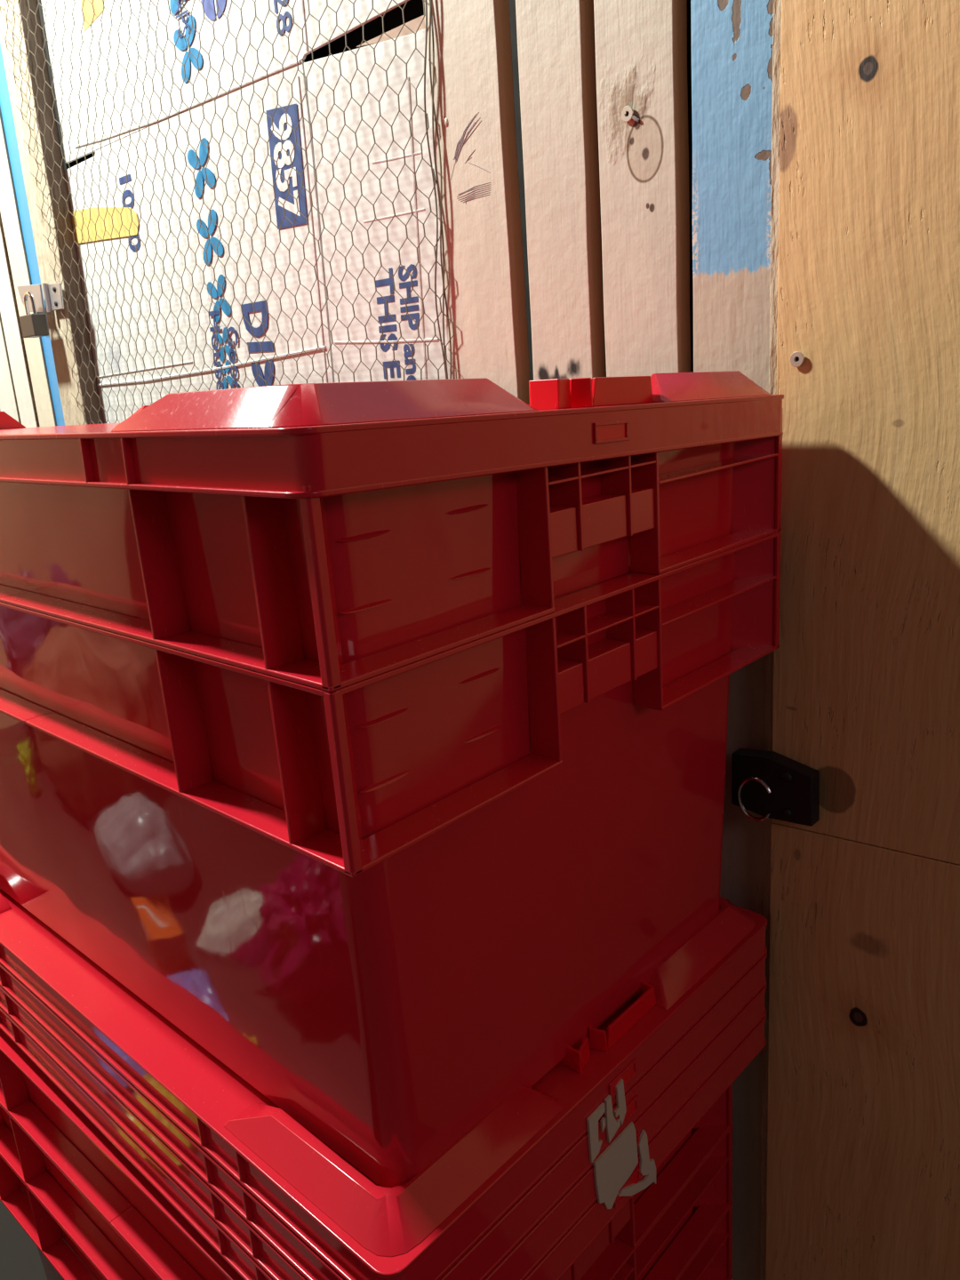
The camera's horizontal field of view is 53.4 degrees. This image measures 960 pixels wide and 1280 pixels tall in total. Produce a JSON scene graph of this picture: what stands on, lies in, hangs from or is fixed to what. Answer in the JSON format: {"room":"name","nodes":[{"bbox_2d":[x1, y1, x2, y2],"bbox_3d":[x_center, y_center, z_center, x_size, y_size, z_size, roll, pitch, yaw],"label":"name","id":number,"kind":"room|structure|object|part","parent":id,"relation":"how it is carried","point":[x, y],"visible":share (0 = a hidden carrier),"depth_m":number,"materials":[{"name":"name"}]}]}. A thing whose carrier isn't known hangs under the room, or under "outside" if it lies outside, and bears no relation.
{"room":"storage room","nodes":[
{"label":"storage room","id":0,"kind":"room"},
{"bbox_2d":[0,312,21,423],"bbox_3d":[-0.774,-0.329,1.609,0.108,2.067,0.019,10,21,42],"label":"board","id":1,"kind":"object","parent":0,"point":[8,399],"visible":0.02,"depth_m":1.56,"materials":[{"name":"white wood"}]},
{"bbox_2d":[0,211,39,427],"bbox_3d":[-0.719,-0.317,1.553,0.097,2.067,0.019,10,21,42],"label":"board","id":2,"kind":"object","parent":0,"point":[9,310],"visible":0.07,"depth_m":1.50,"materials":[{"name":"white wood"}]},
{"bbox_2d":[0,1200,47,1279],"bbox_3d":[-0.420,0.987,0.505,4.820,0.030,1.840,10,21,42],"label":"floor","id":3,"kind":"structure","parent":0,"point":[20,1257],"depth_m":1.22,"materials":[{"name":"grey concrete"}]},
{"bbox_2d":[0,0,103,425],"bbox_3d":[-0.594,-0.296,1.445,0.150,2.067,0.027,10,21,42],"label":"frame post","id":4,"kind":"object","parent":3,"relation":"on","point":[62,355],"visible":0.25,"depth_m":1.33,"materials":[{"name":"beige wood"}]},
{"bbox_2d":[16,282,63,311],"bbox_3d":[-0.635,-0.496,1.381,0.126,0.044,0.009,10,21,42],"label":"zinc hasp","id":5,"kind":"object","parent":4,"relation":"attached to","point":[52,292],"visible":0.98,"depth_m":1.37,"materials":[{"name":"grey metal"}]},
{"bbox_2d":[19,291,48,337],"bbox_3d":[-0.645,-0.469,1.375,0.044,0.062,0.021,10,21,42],"label":"padlock","id":6,"kind":"object","parent":5,"relation":"hanging from","point":[35,324],"visible":1,"depth_m":1.37,"materials":[{"name":"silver metal"}]},
{"bbox_3d":[-0.602,-0.488,1.356,0.041,0.037,0.003,10,21,42],"label":"hinge plate","id":7,"kind":"part","parent":5,"relation":"part of","materials":[{"name":"silver metal"}]},
{"bbox_2d":[0,0,456,424],"bbox_3d":[-0.329,-0.547,1.069,0.823,0.846,0.007,10,21,42],"label":"wire mesh","id":8,"kind":"object","parent":4,"relation":"attached to","point":[435,181],"visible":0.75,"depth_m":1.03,"materials":[{"name":"grey metal"}]},
{"bbox_2d":[40,0,449,423],"bbox_3d":[-0.336,-0.541,1.129,0.821,0.802,0.010,10,21,42],"label":"cardboard sheet","id":9,"kind":"object","parent":4,"relation":"attached to","point":[405,41],"visible":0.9,"depth_m":1.06,"materials":[{"name":"beige cardboard"}]},
{"bbox_3d":[-0.377,-0.395,1.221,0.593,0.478,0.004,10,21,42],"label":"panel","id":10,"kind":"part","parent":9,"relation":"part of","materials":[{"name":"white cardboard"}]},
{"bbox_3d":[-0.318,-0.763,1.033,0.725,0.327,0.004,10,21,42],"label":"panel","id":11,"kind":"part","parent":9,"relation":"part of","materials":[{"name":"white cardboard"}]},
{"bbox_2d":[0,1154,732,1279],"bbox_3d":[-0.151,0.657,0.984,0.690,0.308,0.400,10,21,41],"label":"crate","id":12,"kind":"object","parent":3,"relation":"on","point":[61,1259],"visible":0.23,"depth_m":0.94,"materials":[{"name":"red plastic"}]},
{"bbox_2d":[0,1104,732,1279],"bbox_3d":[-0.158,0.576,0.961,0.690,0.308,0.400,10,21,41],"label":"crate","id":13,"kind":"object","parent":12,"relation":"on","point":[668,1246],"visible":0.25,"depth_m":0.84,"materials":[{"name":"red plastic"}]},
{"bbox_2d":[0,1027,732,1279],"bbox_3d":[-0.164,0.494,0.938,0.690,0.308,0.400,10,21,41],"label":"crate","id":14,"kind":"object","parent":13,"relation":"on","point":[168,1244],"visible":0.1,"depth_m":0.79,"materials":[{"name":"red plastic"}]},
{"bbox_2d":[0,1007,766,1279],"bbox_3d":[-0.154,0.315,0.874,0.699,0.054,0.408,10,21,42],"label":"lid","id":15,"kind":"object","parent":14,"relation":"on","point":[652,1155],"visible":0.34,"depth_m":0.68,"materials":[{"name":"red plastic"}]},
{"bbox_2d":[0,984,766,1279],"bbox_3d":[-0.156,0.292,0.868,0.699,0.060,0.408,10,21,42],"label":"lid","id":16,"kind":"object","parent":15,"relation":"on","point":[612,1169],"visible":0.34,"depth_m":0.64,"materials":[{"name":"red plastic"}]},
{"bbox_2d":[0,952,767,1279],"bbox_3d":[-0.159,0.256,0.858,0.698,0.044,0.408,10,21,42],"label":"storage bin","id":17,"kind":"object","parent":16,"relation":"on","point":[500,1239],"visible":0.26,"depth_m":0.62,"materials":[{"name":"red plastic"}]},
{"bbox_2d":[0,888,767,1279],"bbox_3d":[-0.160,0.240,0.853,0.699,0.067,0.408,10,21,42],"label":"lid","id":18,"kind":"object","parent":17,"relation":"on","point":[419,1228],"visible":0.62,"depth_m":0.59,"materials":[{"name":"red plastic"}]},
{"bbox_2d":[0,532,780,1187],"bbox_3d":[-0.166,0.074,0.801,0.690,0.308,0.400,10,21,42],"label":"crate","id":19,"kind":"object","parent":18,"relation":"on","point":[390,904],"visible":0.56,"depth_m":0.55,"materials":[{"name":"red plastic"}]},
{"bbox_3d":[-0.060,0.058,0.419,0.008,0.084,0.035,-6,16,-5],"label":"corner post","id":20,"kind":"part","parent":19,"relation":"part of","materials":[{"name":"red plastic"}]},
{"bbox_2d":[0,419,782,691],"bbox_3d":[-0.172,-0.007,0.778,0.690,0.308,0.400,10,21,42],"label":"crate","id":21,"kind":"object","parent":19,"relation":"on","point":[330,593],"visible":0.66,"depth_m":0.48,"materials":[{"name":"red plastic"}]},
{"bbox_3d":[-0.066,-0.024,0.396,0.008,0.084,0.035,-6,16,-5],"label":"corner post","id":22,"kind":"part","parent":21,"relation":"part of","materials":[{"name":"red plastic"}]},
{"bbox_2d":[0,370,783,498],"bbox_3d":[-0.184,-0.164,0.734,0.698,0.056,0.409,10,21,42],"label":"lid","id":23,"kind":"object","parent":21,"relation":"on","point":[332,438],"visible":1,"depth_m":0.44,"materials":[{"name":"red plastic"}]},
{"bbox_3d":[-0.184,-0.168,0.733,0.696,0.003,0.408,10,19,42],"label":"plate","id":24,"kind":"part","parent":23,"relation":"part of","materials":[{"name":"red plastic"}]},
{"bbox_3d":[0.069,-0.109,0.501,0.001,0.011,0.030,10,19,42],"label":"slot frame","id":25,"kind":"part","parent":23,"relation":"part of","materials":[{"name":"red plastic"}]},
{"bbox_3d":[0.190,-0.115,0.654,0.035,0.084,0.008,-6,16,-5],"label":"corner post","id":26,"kind":"part","parent":21,"relation":"part of","materials":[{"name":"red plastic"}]},
{"bbox_3d":[0.196,-0.033,0.677,0.035,0.084,0.008,-6,16,-5],"label":"corner post","id":27,"kind":"part","parent":19,"relation":"part of","materials":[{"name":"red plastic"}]},
{"bbox_3d":[0.093,0.283,0.617,0.001,0.011,0.030,10,21,42],"label":"slot frame","id":28,"kind":"part","parent":18,"relation":"part of","materials":[{"name":"red plastic"}]},
{"bbox_3d":[0.095,0.311,0.625,0.001,0.011,0.030,10,21,42],"label":"slot frame","id":29,"kind":"part","parent":17,"relation":"part of","materials":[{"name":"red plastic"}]},
{"bbox_3d":[0.097,0.339,0.632,0.001,0.011,0.030,10,21,42],"label":"slot frame","id":30,"kind":"part","parent":16,"relation":"part of","materials":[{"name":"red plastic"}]},
{"bbox_3d":[0.099,0.367,0.640,0.001,0.011,0.030,10,21,42],"label":"slot frame","id":31,"kind":"part","parent":15,"relation":"part of","materials":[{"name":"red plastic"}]},
{"bbox_3d":[0.200,0.384,0.820,0.035,0.084,0.008,-6,16,-6],"label":"corner post","id":32,"kind":"part","parent":14,"relation":"part of","materials":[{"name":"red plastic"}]},
{"bbox_3d":[0.206,0.466,0.843,0.035,0.084,0.008,-6,16,-6],"label":"corner post","id":33,"kind":"part","parent":13,"relation":"part of","materials":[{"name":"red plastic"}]},
{"bbox_3d":[0.212,0.548,0.866,0.035,0.084,0.008,-6,16,-6],"label":"corner post","id":34,"kind":"part","parent":12,"relation":"part of","materials":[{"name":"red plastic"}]},
{"bbox_2d":[424,0,530,404],"bbox_3d":[0.011,-0.183,0.884,0.094,2.067,0.020,10,21,42],"label":"board","id":35,"kind":"object","parent":3,"relation":"on","point":[474,88],"visible":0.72,"depth_m":0.81,"materials":[{"name":"beige wood"}]},
{"bbox_2d":[515,0,606,380],"bbox_3d":[0.077,-0.171,0.823,0.072,2.067,0.019,10,21,42],"label":"board","id":36,"kind":"object","parent":3,"relation":"on","point":[556,42],"visible":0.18,"depth_m":0.76,"materials":[{"name":"white wood"}]},
{"bbox_2d":[593,0,691,376],"bbox_3d":[0.135,-0.160,0.769,0.073,2.067,0.022,10,21,42],"label":"board","id":37,"kind":"object","parent":3,"relation":"on","point":[642,93],"visible":0.4,"depth_m":0.71,"materials":[{"name":"beige wood"}]},
{"bbox_2d":[690,0,773,1279],"bbox_3d":[0.193,-0.150,0.717,0.066,2.067,0.019,10,21,42],"label":"board","id":38,"kind":"object","parent":3,"relation":"on","point":[732,40],"visible":0.3,"depth_m":0.68,"materials":[{"name":"wood"}]},
{"bbox_2d":[760,0,781,1279],"bbox_3d":[0.226,-0.147,0.698,0.008,2.067,0.049,10,21,42],"label":"stud","id":39,"kind":"object","parent":3,"relation":"on","point":[777,4],"visible":0.02,"depth_m":0.72,"materials":[{"name":"beige wood"}]},
{"bbox_2d":[765,822,959,1279],"bbox_3d":[0.820,0.561,0.330,1.542,0.822,0.011,10,21,42],"label":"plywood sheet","id":40,"kind":"object","parent":3,"relation":"on","point":[863,1116],"visible":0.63,"depth_m":0.75,"materials":[{"name":"brown wood"}]},
{"bbox_2d":[771,0,959,864],"bbox_3d":[0.749,-0.392,0.062,1.542,1.329,0.014,10,21,42],"label":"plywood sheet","id":41,"kind":"object","parent":40,"relation":"on","point":[866,696],"visible":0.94,"depth_m":0.63,"materials":[{"name":"beige wood"}]},
{"bbox_2d":[731,748,819,826],"bbox_3d":[0.226,0.115,0.734,0.066,0.056,0.017,10,21,42],"label":"hasp","id":42,"kind":"object","parent":41,"relation":"attached to","point":[767,784],"visible":1,"depth_m":0.73,"materials":[{"name":"black paint"}]},
{"bbox_2d":[0,106,56,426],"bbox_3d":[-0.671,-0.309,1.512,0.096,2.067,0.019,10,21,42],"label":"board","id":43,"kind":"object","parent":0,"point":[9,208],"visible":0.14,"depth_m":1.43,"materials":[{"name":"white wood"}]},
{"bbox_2d":[0,41,64,425],"bbox_3d":[-0.645,-0.305,1.490,0.092,2.067,0.013,10,21,42],"label":"strip","id":44,"kind":"object","parent":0,"point":[5,105],"visible":0.02,"depth_m":1.38,"materials":[{"name":"blue paint"}]},
{"bbox_2d":[37,0,693,380],"bbox_3d":[0.117,-0.314,0.831,4.820,2.218,0.025,10,21,42],"label":"wall","id":45,"kind":"structure","parent":0,"point":[413,9],"depth_m":0.87,"materials":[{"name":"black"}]}
]}

